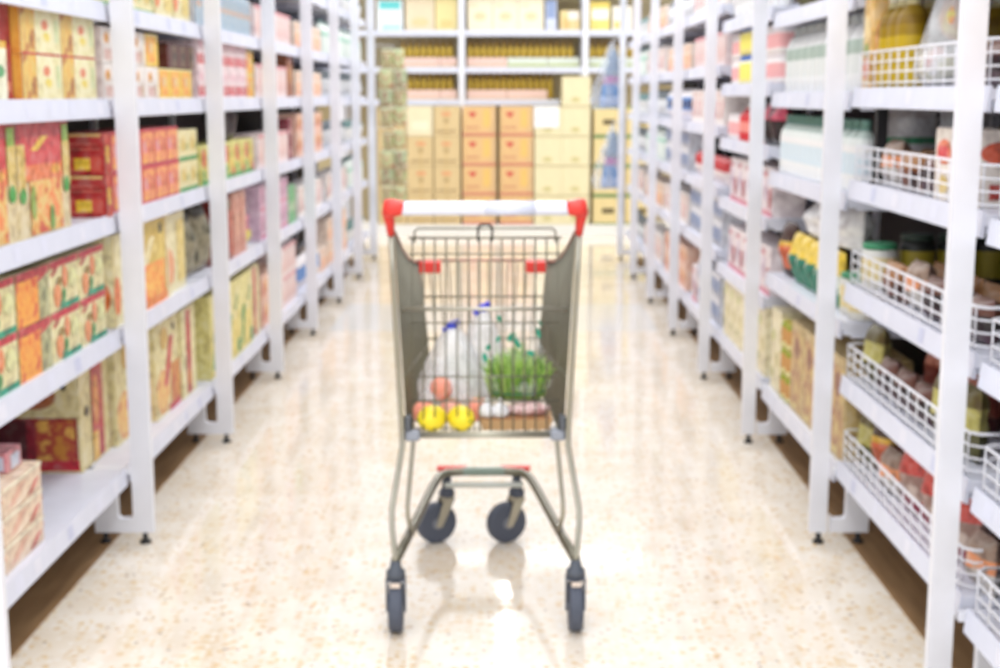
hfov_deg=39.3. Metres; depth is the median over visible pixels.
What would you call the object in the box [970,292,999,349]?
packet
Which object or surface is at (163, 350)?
carton
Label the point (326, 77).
packet
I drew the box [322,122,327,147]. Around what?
packet
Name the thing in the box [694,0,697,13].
box
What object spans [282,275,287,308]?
box
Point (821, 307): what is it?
bay
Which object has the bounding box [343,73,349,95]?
packet
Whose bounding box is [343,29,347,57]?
water bottle
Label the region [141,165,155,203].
box
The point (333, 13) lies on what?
bay
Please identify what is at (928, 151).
packet
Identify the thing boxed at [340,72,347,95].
packet
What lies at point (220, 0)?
milk carton
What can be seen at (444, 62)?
tray
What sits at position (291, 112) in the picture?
box
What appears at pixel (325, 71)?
packet
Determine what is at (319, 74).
box
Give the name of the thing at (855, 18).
detergent jug
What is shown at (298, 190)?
box
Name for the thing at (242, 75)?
box
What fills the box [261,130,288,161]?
box
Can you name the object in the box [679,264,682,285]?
box
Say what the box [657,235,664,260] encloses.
box
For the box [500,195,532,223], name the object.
carton
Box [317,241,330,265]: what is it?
box
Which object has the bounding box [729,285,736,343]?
box
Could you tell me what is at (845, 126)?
milk bottle
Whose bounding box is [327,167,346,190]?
box
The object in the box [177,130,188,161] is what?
box
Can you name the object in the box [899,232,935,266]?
jar
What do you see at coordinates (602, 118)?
carton
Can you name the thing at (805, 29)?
milk bottle
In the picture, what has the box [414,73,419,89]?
sauce bottle
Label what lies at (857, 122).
milk bottle
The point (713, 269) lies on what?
soap box
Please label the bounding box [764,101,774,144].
packet
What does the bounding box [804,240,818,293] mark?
soap refill
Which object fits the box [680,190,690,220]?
box
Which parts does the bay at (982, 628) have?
price rail, price rail, shelf, price rail, shelf, price rail, shelf, price rail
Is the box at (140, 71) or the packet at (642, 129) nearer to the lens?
the box at (140, 71)
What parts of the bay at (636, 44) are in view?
price rail, price rail, price rail, price rail, price rail, shelf, price rail, shelf, panel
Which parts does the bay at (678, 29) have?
price rail, price rail, price rail, price rail, price rail, price rail, shelf, shelf, shelf, panel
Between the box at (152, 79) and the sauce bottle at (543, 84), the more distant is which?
the sauce bottle at (543, 84)
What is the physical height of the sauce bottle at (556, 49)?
0.262 m
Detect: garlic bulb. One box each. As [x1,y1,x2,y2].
[478,398,493,416]
[494,398,509,416]
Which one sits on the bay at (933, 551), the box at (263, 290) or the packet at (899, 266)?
the packet at (899, 266)
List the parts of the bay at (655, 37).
price rail, price rail, price rail, price rail, price rail, price rail, shelf, shelf, shelf, panel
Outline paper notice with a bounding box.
[534,107,558,127]
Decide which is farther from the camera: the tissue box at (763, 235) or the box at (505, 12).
the box at (505, 12)
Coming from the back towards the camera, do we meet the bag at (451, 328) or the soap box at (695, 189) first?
the soap box at (695, 189)
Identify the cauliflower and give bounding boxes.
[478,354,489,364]
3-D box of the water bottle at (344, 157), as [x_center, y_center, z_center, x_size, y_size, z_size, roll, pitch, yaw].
[-1.159,-1.216,10.529,0.080,0.224,0.078,0,10,0]
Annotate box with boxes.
[0,49,7,98]
[0,263,49,329]
[0,276,16,338]
[0,332,19,397]
[0,461,40,518]
[2,487,42,546]
[4,514,43,575]
[8,5,60,56]
[11,54,62,98]
[16,315,52,384]
[31,253,78,313]
[49,302,81,364]
[59,14,94,59]
[59,243,104,299]
[61,57,96,98]
[67,131,116,172]
[78,289,106,347]
[87,130,140,166]
[88,228,123,328]
[93,26,111,63]
[95,64,113,99]
[99,129,153,166]
[111,172,118,212]
[112,127,166,163]
[133,0,140,9]
[135,32,145,65]
[136,66,146,97]
[139,33,157,66]
[139,126,177,161]
[141,0,152,12]
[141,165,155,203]
[143,214,171,309]
[146,67,158,97]
[152,43,176,68]
[153,0,172,17]
[154,162,167,199]
[157,38,204,67]
[158,68,170,97]
[166,160,178,196]
[169,210,185,291]
[170,69,181,97]
[172,0,189,21]
[176,44,185,68]
[177,129,197,159]
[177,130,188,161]
[178,160,189,192]
[179,46,193,69]
[181,70,191,97]
[188,158,198,189]
[190,288,215,379]
[191,67,205,98]
[197,141,234,178]
[197,145,208,186]
[201,200,211,265]
[203,140,244,175]
[222,44,228,69]
[223,69,229,96]
[227,192,239,257]
[227,196,232,259]
[228,45,237,69]
[229,70,238,96]
[230,138,253,173]
[230,269,252,351]
[230,277,240,360]
[232,134,263,169]
[232,190,246,253]
[236,46,246,70]
[238,71,247,96]
[238,185,264,213]
[240,133,264,167]
[246,51,252,74]
[247,75,253,96]
[247,132,278,148]
[248,212,265,241]
[250,4,259,38]
[252,183,265,210]
[253,64,261,96]
[254,131,283,162]
[256,245,286,278]
[258,264,282,285]
[258,267,267,270]
[258,271,268,298]
[258,275,267,303]
[259,300,267,328]
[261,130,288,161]
[265,211,266,237]
[276,12,280,42]
[276,53,289,96]
[277,66,281,96]
[278,114,300,135]
[278,118,291,138]
[279,113,302,134]
[279,176,287,201]
[279,178,283,203]
[280,14,285,43]
[280,203,283,228]
[281,242,291,274]
[282,67,286,96]
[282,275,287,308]
[283,201,287,226]
[283,239,295,270]
[285,15,289,44]
[287,182,303,183]
[287,184,295,220]
[287,185,293,222]
[288,139,292,159]
[288,186,290,224]
[288,272,292,303]
[289,56,292,96]
[290,20,298,46]
[291,112,315,131]
[291,268,296,299]
[292,70,299,96]
[292,135,300,157]
[295,179,318,207]
[295,185,304,215]
[295,187,302,218]
[298,22,300,46]
[298,247,323,272]
[299,71,301,96]
[300,178,321,205]
[301,135,302,156]
[302,244,326,269]
[312,27,313,49]
[313,27,316,50]
[313,72,314,96]
[314,73,317,96]
[315,112,318,131]
[315,132,318,151]
[315,173,331,199]
[315,174,329,201]
[316,218,330,242]
[317,29,319,51]
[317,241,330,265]
[318,73,320,96]
[318,112,321,130]
[319,131,321,150]
[319,216,332,239]
[324,168,344,192]
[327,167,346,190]
[330,209,343,229]
[331,239,332,262]
[342,207,345,228]
[344,228,346,249]
[377,0,404,29]
[405,0,435,29]
[435,0,457,29]
[467,0,492,29]
[493,0,517,29]
[518,0,543,29]
[545,0,556,29]
[559,10,579,29]
[589,2,609,29]
[610,6,631,29]
[638,168,647,190]
[639,169,657,190]
[640,170,659,192]
[642,171,661,194]
[644,223,663,246]
[646,176,666,196]
[646,225,666,247]
[647,52,649,74]
[649,14,650,32]
[655,232,664,258]
[656,181,670,203]
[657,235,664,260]
[658,182,670,205]
[659,8,660,28]
[659,48,660,72]
[659,237,664,264]
[660,48,662,72]
[660,184,664,207]
[661,7,663,27]
[663,5,670,26]
[663,47,672,71]
[664,183,685,210]
[664,250,667,269]
[665,231,669,251]
[666,127,668,143]
[666,144,668,162]
[667,184,689,211]
[667,253,668,271]
[668,48,671,71]
[668,128,670,144]
[668,145,670,163]
[668,233,681,252]
[671,48,672,70]
[679,240,691,262]
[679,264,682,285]
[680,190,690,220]
[680,243,694,265]
[681,130,683,147]
[681,148,682,169]
[681,192,690,222]
[682,267,691,290]
[683,130,685,148]
[683,149,685,170]
[683,246,699,269]
[684,44,687,68]
[684,194,690,225]
[686,131,702,149]
[686,150,702,171]
[687,43,694,69]
[690,207,693,229]
[691,185,693,207]
[692,90,695,121]
[692,263,698,302]
[693,208,696,231]
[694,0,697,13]
[694,187,696,209]
[695,39,698,67]
[695,90,699,121]
[696,210,699,233]
[697,188,699,210]
[698,0,701,12]
[698,259,722,282]
[699,37,702,66]
[699,90,703,122]
[700,190,701,211]
[702,0,705,10]
[703,37,704,66]
[711,268,715,293]
[711,295,715,321]
[712,271,717,297]
[713,220,717,246]
[714,196,718,221]
[715,90,719,124]
[715,299,723,326]
[716,274,724,301]
[717,32,720,64]
[717,223,728,249]
[718,207,746,224]
[720,90,749,126]
[721,32,736,65]
[723,0,732,3]
[723,279,730,337]
[728,224,746,270]
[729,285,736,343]
[730,157,748,201]
[735,228,773,276]
[735,290,743,351]
[737,159,774,205]
[742,295,744,352]
[743,233,780,277]
[745,161,779,206]
[757,308,771,376]
[759,238,780,288]
[760,243,783,296]
[762,163,779,207]
[762,166,805,217]
[770,306,810,394]
[780,372,785,398]
[781,319,792,346]
[781,346,786,372]
[785,350,790,377]
[786,323,791,350]
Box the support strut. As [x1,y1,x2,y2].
[867,108,888,183]
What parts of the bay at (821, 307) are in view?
price rail, shelf, price rail, price rail, price rail, price rail, shelf, shelf, shelf, shelf, panel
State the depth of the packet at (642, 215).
10.86 m
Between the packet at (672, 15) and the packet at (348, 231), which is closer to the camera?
the packet at (672, 15)
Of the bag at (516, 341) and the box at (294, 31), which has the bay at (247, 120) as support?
the box at (294, 31)
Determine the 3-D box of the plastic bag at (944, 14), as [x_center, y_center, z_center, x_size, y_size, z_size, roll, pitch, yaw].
[1.123,-0.764,3.470,0.157,0.310,0.262,0,10,0]
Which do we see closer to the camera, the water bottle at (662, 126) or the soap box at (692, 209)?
the soap box at (692, 209)
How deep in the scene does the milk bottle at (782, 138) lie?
5.18 m
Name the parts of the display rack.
price rail, price rail, price rail, price rail, price rail, price rail, price rail, price rail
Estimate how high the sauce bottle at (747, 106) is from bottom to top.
0.153 m
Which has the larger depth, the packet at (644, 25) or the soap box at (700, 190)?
the packet at (644, 25)
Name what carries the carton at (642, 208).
on the display rack
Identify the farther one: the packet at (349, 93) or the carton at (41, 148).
the packet at (349, 93)
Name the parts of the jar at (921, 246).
lid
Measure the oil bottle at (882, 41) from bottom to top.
0.258 m
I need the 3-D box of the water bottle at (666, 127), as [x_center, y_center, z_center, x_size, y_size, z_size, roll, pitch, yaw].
[1.098,-1.246,9.160,0.080,0.224,0.078,0,10,0]
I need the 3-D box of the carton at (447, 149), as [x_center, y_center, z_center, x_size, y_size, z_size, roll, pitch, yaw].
[-0.516,-1.796,13.679,0.267,0.281,0.382,0,10,0]
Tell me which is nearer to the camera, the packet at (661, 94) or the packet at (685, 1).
the packet at (685, 1)
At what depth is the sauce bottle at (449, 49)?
13.86 m
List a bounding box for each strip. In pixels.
[375,45,407,126]
[380,128,407,204]
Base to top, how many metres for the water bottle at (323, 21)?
0.224 m
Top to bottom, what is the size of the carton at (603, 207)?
0.281 m
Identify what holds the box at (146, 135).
on the box at (148, 172)
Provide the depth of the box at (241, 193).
6.18 m
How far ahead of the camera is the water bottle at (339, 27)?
10.04 m
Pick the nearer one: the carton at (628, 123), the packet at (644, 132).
the packet at (644, 132)
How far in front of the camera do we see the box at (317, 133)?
8.64 m
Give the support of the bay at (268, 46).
on the floor at (270, 546)
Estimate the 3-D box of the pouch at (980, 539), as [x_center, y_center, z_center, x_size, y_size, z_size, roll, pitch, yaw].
[1.077,0.504,3.099,0.106,0.125,0.112,-8,13,-40]
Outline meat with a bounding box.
[508,402,549,415]
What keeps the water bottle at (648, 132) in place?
on the bay at (655, 37)
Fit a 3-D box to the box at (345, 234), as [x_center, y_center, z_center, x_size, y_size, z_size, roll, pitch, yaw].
[-1.190,-0.688,10.153,0.141,0.150,0.150,0,10,0]
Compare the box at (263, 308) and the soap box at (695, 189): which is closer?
the box at (263, 308)
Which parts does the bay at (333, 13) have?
panel, shelf, shelf, shelf, price rail, price rail, price rail, price rail, price rail, price rail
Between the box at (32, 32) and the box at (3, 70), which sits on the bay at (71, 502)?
the box at (3, 70)
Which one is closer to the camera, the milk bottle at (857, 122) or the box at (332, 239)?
the milk bottle at (857, 122)
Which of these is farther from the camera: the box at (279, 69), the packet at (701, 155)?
the packet at (701, 155)
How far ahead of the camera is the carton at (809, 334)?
4.71 m
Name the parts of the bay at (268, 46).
panel, shelf, shelf, price rail, price rail, shelf, price rail, price rail, price rail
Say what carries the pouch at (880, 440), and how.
on the bay at (933, 551)
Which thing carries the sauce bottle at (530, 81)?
in the tray at (511, 94)
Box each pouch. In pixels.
[779,220,800,277]
[797,0,808,5]
[856,413,875,470]
[862,322,891,382]
[870,425,903,472]
[879,443,903,500]
[880,139,911,185]
[899,450,925,517]
[903,259,937,309]
[921,470,933,528]
[923,353,939,384]
[930,373,939,430]
[958,498,992,562]
[964,383,989,464]
[964,524,999,598]
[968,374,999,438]
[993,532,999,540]
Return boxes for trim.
[8,258,353,657]
[637,258,973,667]
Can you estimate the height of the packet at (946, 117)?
0.220 m
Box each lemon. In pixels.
[416,405,447,430]
[447,405,474,430]
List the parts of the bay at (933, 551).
price rail, price rail, price rail, price rail, shelf, price rail, shelf, shelf, shelf, shelf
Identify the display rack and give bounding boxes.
[316,0,672,234]
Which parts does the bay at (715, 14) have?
price rail, price rail, price rail, shelf, price rail, price rail, price rail, shelf, shelf, shelf, shelf, shelf, panel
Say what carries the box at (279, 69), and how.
on the bay at (268, 46)
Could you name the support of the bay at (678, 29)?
on the floor at (270, 546)
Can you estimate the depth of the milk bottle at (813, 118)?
4.76 m
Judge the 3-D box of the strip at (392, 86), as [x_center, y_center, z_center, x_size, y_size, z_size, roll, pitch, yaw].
[-0.924,-2.035,11.509,0.305,0.668,0.144,-4,11,-23]
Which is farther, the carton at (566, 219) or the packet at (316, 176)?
the carton at (566, 219)
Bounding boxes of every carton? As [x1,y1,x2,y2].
[0,3,13,98]
[0,124,18,246]
[0,357,110,472]
[13,121,70,240]
[67,133,110,175]
[69,175,112,217]
[107,341,128,446]
[148,312,180,421]
[176,303,196,399]
[189,0,201,25]
[201,0,202,24]
[220,0,222,28]
[222,0,227,29]
[227,0,232,31]
[232,0,237,32]
[237,0,241,33]
[241,0,245,34]
[242,263,259,337]
[245,0,250,35]
[378,106,406,135]
[378,135,406,165]
[378,166,406,194]
[379,195,407,223]
[406,106,433,135]
[407,136,433,165]
[407,166,433,194]
[407,195,434,223]
[433,106,460,135]
[433,135,461,165]
[433,164,461,194]
[433,193,461,223]
[462,106,495,135]
[462,136,495,165]
[463,166,495,194]
[463,195,495,223]
[500,106,532,135]
[500,136,532,165]
[500,166,532,194]
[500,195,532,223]
[533,165,561,194]
[533,193,561,223]
[534,106,561,135]
[534,136,561,165]
[561,76,590,105]
[562,106,589,135]
[562,136,589,165]
[562,166,589,194]
[562,195,588,223]
[591,106,618,135]
[591,135,617,165]
[591,164,617,194]
[591,193,616,223]
[624,136,647,165]
[624,165,630,194]
[624,194,647,223]
[625,106,648,135]
[784,377,789,403]
[789,319,815,418]
[801,329,850,430]
[830,350,913,460]
[834,339,893,349]
[933,127,999,201]
[978,129,999,207]
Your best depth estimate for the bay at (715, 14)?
6.60 m
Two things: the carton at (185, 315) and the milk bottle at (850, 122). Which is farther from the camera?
the carton at (185, 315)
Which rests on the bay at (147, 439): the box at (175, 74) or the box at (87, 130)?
the box at (175, 74)
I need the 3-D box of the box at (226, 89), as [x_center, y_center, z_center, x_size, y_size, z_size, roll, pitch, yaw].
[-1.217,-1.034,5.791,0.162,0.120,0.200,0,10,0]
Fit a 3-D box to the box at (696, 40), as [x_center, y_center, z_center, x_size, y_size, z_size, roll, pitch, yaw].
[1.120,-1.493,7.471,0.142,0.160,0.150,0,10,0]
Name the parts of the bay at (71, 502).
shelf, price rail, price rail, shelf, price rail, price rail, shelf, price rail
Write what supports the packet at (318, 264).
on the bay at (247, 120)
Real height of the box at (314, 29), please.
0.150 m
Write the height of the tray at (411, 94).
0.100 m
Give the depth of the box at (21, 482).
3.36 m
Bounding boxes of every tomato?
[413,402,432,421]
[429,377,452,399]
[440,397,460,413]
[466,396,483,420]
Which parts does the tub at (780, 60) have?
lid, white tub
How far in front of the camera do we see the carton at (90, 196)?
3.99 m
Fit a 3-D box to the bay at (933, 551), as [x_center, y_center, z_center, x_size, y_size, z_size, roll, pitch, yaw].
[1.198,-0.422,3.452,0.551,2.350,1.192,0,10,0]
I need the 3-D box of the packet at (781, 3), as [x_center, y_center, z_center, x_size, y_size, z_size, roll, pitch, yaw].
[1.081,-1.315,5.300,0.096,0.160,0.112,7,12,36]
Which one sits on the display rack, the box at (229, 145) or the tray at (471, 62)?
the tray at (471, 62)
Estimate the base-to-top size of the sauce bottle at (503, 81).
0.262 m
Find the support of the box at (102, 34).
on the box at (104, 72)
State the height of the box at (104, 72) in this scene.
0.105 m
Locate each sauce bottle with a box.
[400,41,406,57]
[407,41,412,57]
[407,73,413,89]
[414,41,419,57]
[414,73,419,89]
[420,41,426,57]
[421,73,426,89]
[427,41,432,57]
[427,73,433,89]
[434,41,439,57]
[434,73,439,89]
[440,41,446,57]
[440,73,446,89]
[447,41,452,57]
[447,73,452,89]
[467,41,473,57]
[467,73,473,89]
[474,41,479,57]
[474,73,479,89]
[481,41,486,57]
[481,73,486,89]
[487,41,493,57]
[487,73,493,89]
[494,41,499,57]
[494,73,499,89]
[501,41,506,57]
[501,73,506,89]
[507,41,513,57]
[507,73,513,89]
[514,41,519,57]
[514,73,519,89]
[520,41,526,57]
[520,73,526,89]
[527,41,533,57]
[527,73,532,89]
[534,41,539,57]
[534,73,539,89]
[540,41,546,57]
[540,73,546,89]
[547,41,553,66]
[547,73,552,99]
[554,41,559,57]
[560,41,566,57]
[567,41,573,57]
[589,41,594,57]
[595,41,601,57]
[602,41,608,57]
[609,41,614,50]
[616,41,619,57]
[626,41,628,57]
[629,48,632,60]
[739,105,749,140]
[742,106,749,140]
[746,113,749,141]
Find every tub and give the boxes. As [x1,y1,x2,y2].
[728,114,732,137]
[731,114,740,138]
[732,35,737,59]
[732,60,736,82]
[735,60,740,82]
[735,115,740,139]
[736,34,740,59]
[766,55,770,81]
[767,26,771,54]
[769,54,775,82]
[770,25,776,53]
[774,28,794,82]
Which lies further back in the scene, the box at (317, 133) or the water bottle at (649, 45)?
the water bottle at (649, 45)
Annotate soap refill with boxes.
[788,231,805,284]
[796,235,815,289]
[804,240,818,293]
[814,261,817,281]
[836,250,850,307]
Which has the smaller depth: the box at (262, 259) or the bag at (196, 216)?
the bag at (196, 216)
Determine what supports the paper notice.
attached to the carton at (537, 131)
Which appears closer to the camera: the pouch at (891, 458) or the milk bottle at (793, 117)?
the pouch at (891, 458)
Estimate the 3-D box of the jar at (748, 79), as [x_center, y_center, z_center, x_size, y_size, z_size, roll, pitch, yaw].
[1.089,-1.119,5.926,0.090,0.124,0.088,0,10,0]
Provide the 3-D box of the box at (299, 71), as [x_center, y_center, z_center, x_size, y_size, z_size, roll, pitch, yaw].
[-1.198,-1.423,7.979,0.141,0.150,0.150,0,10,0]
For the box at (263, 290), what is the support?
on the box at (263, 308)
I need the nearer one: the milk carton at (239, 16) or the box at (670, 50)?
the milk carton at (239, 16)
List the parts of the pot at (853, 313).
lid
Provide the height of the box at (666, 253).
0.120 m
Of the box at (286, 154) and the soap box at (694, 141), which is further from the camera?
the soap box at (694, 141)
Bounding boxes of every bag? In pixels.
[181,209,196,275]
[184,203,210,274]
[245,207,250,242]
[417,319,492,406]
[459,301,500,402]
[482,316,541,361]
[599,39,618,107]
[600,123,617,187]
[803,201,819,236]
[838,207,876,252]
[913,0,959,85]
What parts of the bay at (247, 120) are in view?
panel, shelf, shelf, price rail, shelf, price rail, price rail, price rail, price rail, price rail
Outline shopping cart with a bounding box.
[382,198,587,631]
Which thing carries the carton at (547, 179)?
on the carton at (538, 219)
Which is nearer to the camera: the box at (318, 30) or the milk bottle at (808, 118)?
the milk bottle at (808, 118)
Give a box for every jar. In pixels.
[739,56,744,82]
[740,29,744,55]
[743,27,749,54]
[743,55,747,82]
[746,54,751,82]
[747,27,751,54]
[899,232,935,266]
[936,232,946,263]
[974,233,999,284]
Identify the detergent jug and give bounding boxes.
[785,27,801,91]
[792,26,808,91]
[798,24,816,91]
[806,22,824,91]
[813,20,826,91]
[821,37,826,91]
[845,14,860,90]
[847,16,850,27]
[848,12,864,93]
[858,30,864,87]
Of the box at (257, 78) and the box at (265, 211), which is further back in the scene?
the box at (265, 211)
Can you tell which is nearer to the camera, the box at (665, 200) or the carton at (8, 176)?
the carton at (8, 176)
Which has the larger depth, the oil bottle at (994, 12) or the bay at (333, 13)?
the bay at (333, 13)
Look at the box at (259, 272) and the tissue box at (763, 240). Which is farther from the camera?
the box at (259, 272)
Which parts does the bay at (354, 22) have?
panel, shelf, shelf, shelf, price rail, price rail, price rail, price rail, price rail, price rail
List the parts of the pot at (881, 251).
lid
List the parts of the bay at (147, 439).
panel, shelf, shelf, price rail, shelf, price rail, price rail, price rail, price rail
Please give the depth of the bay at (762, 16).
5.39 m
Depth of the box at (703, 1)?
7.22 m
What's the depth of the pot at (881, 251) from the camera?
3.97 m
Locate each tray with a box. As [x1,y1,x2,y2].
[404,58,439,66]
[407,90,439,99]
[440,58,456,66]
[440,90,456,99]
[467,58,506,66]
[467,90,506,99]
[480,411,552,429]
[507,58,546,66]
[507,90,546,99]
[548,58,578,66]
[588,58,628,66]
[629,58,632,66]
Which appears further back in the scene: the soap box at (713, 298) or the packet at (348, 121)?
the packet at (348, 121)
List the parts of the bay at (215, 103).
panel, shelf, shelf, price rail, shelf, price rail, price rail, price rail, price rail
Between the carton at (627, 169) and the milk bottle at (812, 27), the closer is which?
the milk bottle at (812, 27)
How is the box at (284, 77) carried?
on the bay at (268, 46)
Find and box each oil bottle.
[862,0,889,87]
[876,0,898,86]
[885,0,907,86]
[894,0,928,86]
[921,0,925,7]
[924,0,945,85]
[988,0,999,43]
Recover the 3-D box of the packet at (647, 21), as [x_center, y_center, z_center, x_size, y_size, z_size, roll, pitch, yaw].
[1.102,-2.244,10.204,0.096,0.160,0.112,7,12,36]
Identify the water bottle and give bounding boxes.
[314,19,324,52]
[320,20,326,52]
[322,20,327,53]
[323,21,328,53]
[339,27,343,56]
[339,32,342,56]
[340,28,346,57]
[341,158,348,188]
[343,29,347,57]
[344,29,348,58]
[344,157,350,186]
[345,30,349,58]
[345,158,349,187]
[347,157,352,186]
[643,46,647,74]
[644,46,648,74]
[645,45,649,74]
[646,130,648,153]
[647,132,648,154]
[657,126,662,158]
[659,126,663,159]
[660,127,665,159]
[661,127,666,160]
[663,134,665,161]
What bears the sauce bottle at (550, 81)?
on the display rack
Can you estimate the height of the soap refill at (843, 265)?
0.180 m
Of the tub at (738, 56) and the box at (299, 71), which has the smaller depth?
the tub at (738, 56)
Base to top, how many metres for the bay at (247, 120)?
2.350 m
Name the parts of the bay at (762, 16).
price rail, price rail, price rail, shelf, price rail, price rail, price rail, shelf, shelf, shelf, shelf, shelf, panel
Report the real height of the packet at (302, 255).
0.180 m
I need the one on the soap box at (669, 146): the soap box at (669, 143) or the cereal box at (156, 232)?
the soap box at (669, 143)
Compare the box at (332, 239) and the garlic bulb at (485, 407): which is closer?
the garlic bulb at (485, 407)
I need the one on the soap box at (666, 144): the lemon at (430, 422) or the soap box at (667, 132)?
the soap box at (667, 132)
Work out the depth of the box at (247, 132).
7.09 m
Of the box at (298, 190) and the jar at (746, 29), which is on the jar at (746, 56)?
the jar at (746, 29)
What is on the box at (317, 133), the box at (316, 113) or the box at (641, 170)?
the box at (316, 113)
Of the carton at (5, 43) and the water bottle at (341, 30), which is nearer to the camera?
the carton at (5, 43)
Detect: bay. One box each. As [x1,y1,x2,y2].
[0,0,127,667]
[67,0,213,543]
[90,0,267,442]
[169,0,304,378]
[235,0,331,334]
[259,0,352,302]
[289,0,377,277]
[617,0,701,277]
[640,0,728,302]
[658,0,748,334]
[681,0,812,378]
[714,0,879,443]
[761,0,999,543]
[836,0,999,667]
[963,85,999,667]
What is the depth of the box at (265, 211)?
6.78 m
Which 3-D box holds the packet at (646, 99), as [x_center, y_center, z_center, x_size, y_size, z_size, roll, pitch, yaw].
[1.102,-1.691,10.297,0.096,0.160,0.112,7,12,36]
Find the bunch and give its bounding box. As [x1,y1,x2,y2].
[478,343,555,399]
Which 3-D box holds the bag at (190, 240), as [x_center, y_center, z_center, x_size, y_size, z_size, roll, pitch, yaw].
[-1.202,-0.333,5.224,0.145,0.270,0.205,6,11,32]
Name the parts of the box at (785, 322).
lid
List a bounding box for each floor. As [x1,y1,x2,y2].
[11,235,924,667]
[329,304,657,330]
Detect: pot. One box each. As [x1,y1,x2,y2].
[839,270,860,314]
[847,275,875,320]
[861,241,897,289]
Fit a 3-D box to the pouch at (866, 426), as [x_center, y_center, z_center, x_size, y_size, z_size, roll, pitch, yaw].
[1.096,0.307,4.120,0.095,0.170,0.124,-6,11,-30]
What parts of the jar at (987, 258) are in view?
lid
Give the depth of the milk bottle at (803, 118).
4.93 m
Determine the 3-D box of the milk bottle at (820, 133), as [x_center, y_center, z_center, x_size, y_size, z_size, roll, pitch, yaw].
[1.073,-0.606,4.613,0.070,0.214,0.068,0,10,0]
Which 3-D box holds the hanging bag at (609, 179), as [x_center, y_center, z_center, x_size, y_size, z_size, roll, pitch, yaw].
[0.911,-1.479,11.622,0.290,0.564,0.183,6,11,30]
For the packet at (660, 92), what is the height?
0.180 m
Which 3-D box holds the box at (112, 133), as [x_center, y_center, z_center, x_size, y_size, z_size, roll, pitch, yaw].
[-1.214,-0.548,4.206,0.142,0.118,0.165,0,10,0]
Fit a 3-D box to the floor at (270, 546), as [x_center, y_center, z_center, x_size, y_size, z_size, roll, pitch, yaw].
[0.029,0.192,7.134,10.000,0.100,18.000,0,10,0]
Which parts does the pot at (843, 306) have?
lid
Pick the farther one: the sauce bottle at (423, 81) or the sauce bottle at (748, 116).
the sauce bottle at (423, 81)
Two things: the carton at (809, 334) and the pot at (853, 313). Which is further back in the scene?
the carton at (809, 334)
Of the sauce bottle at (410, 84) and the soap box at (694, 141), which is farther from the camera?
the sauce bottle at (410, 84)
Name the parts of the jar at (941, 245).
lid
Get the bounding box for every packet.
[0,443,21,472]
[203,111,227,134]
[225,111,236,139]
[296,255,305,284]
[296,259,302,288]
[300,253,305,282]
[314,69,326,95]
[315,175,323,198]
[317,252,319,269]
[321,69,328,96]
[322,120,330,147]
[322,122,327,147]
[324,70,329,96]
[324,120,330,146]
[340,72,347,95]
[340,74,343,95]
[340,120,344,141]
[341,0,346,9]
[342,120,348,141]
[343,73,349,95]
[344,120,350,141]
[345,73,350,95]
[346,221,352,240]
[346,224,350,242]
[347,120,351,140]
[348,220,353,238]
[637,214,645,235]
[638,216,645,237]
[639,127,644,150]
[640,93,646,113]
[640,128,646,151]
[640,217,646,238]
[641,128,648,150]
[642,17,646,35]
[642,93,648,114]
[642,220,646,239]
[643,16,648,34]
[643,129,648,149]
[644,93,649,114]
[645,17,648,33]
[658,90,663,116]
[658,90,665,116]
[660,90,668,117]
[663,90,672,117]
[667,91,672,115]
[669,0,673,23]
[670,93,672,112]
[671,3,673,21]
[682,89,690,120]
[684,0,688,17]
[685,89,693,120]
[686,0,692,15]
[688,89,698,117]
[690,0,694,14]
[695,150,702,174]
[698,153,702,173]
[714,155,722,182]
[717,157,726,183]
[721,158,730,185]
[732,0,739,17]
[738,0,744,15]
[744,0,750,13]
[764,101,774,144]
[768,107,792,145]
[770,0,778,6]
[777,0,793,6]
[876,354,905,395]
[882,259,907,304]
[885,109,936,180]
[892,366,923,409]
[899,151,926,192]
[910,377,934,429]
[920,148,935,154]
[921,152,935,194]
[923,274,944,319]
[933,261,945,278]
[935,118,939,149]
[939,108,992,126]
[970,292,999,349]
[973,275,984,294]
[981,281,999,302]
[985,40,999,87]
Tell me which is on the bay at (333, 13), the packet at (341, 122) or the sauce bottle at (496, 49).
the packet at (341, 122)
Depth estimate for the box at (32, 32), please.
3.45 m
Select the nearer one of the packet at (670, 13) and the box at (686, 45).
the box at (686, 45)
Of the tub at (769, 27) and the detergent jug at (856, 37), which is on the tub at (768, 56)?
the tub at (769, 27)
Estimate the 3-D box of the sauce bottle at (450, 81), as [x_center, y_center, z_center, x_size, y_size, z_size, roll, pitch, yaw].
[-0.496,-2.466,13.946,0.059,0.262,0.059,-4,10,-22]
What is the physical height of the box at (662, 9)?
0.150 m
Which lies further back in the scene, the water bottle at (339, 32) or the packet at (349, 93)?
the packet at (349, 93)
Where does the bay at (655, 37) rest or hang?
on the floor at (270, 546)
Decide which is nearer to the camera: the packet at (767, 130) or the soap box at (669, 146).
the packet at (767, 130)
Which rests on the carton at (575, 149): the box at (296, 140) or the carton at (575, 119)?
the carton at (575, 119)
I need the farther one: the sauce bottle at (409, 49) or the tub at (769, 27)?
the sauce bottle at (409, 49)
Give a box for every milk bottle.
[779,115,791,172]
[784,115,796,173]
[788,115,803,175]
[793,116,805,176]
[798,116,811,177]
[803,116,819,179]
[809,117,822,180]
[814,117,823,182]
[820,136,822,182]
[841,119,854,189]
[843,118,849,133]
[845,119,862,190]
[852,120,873,180]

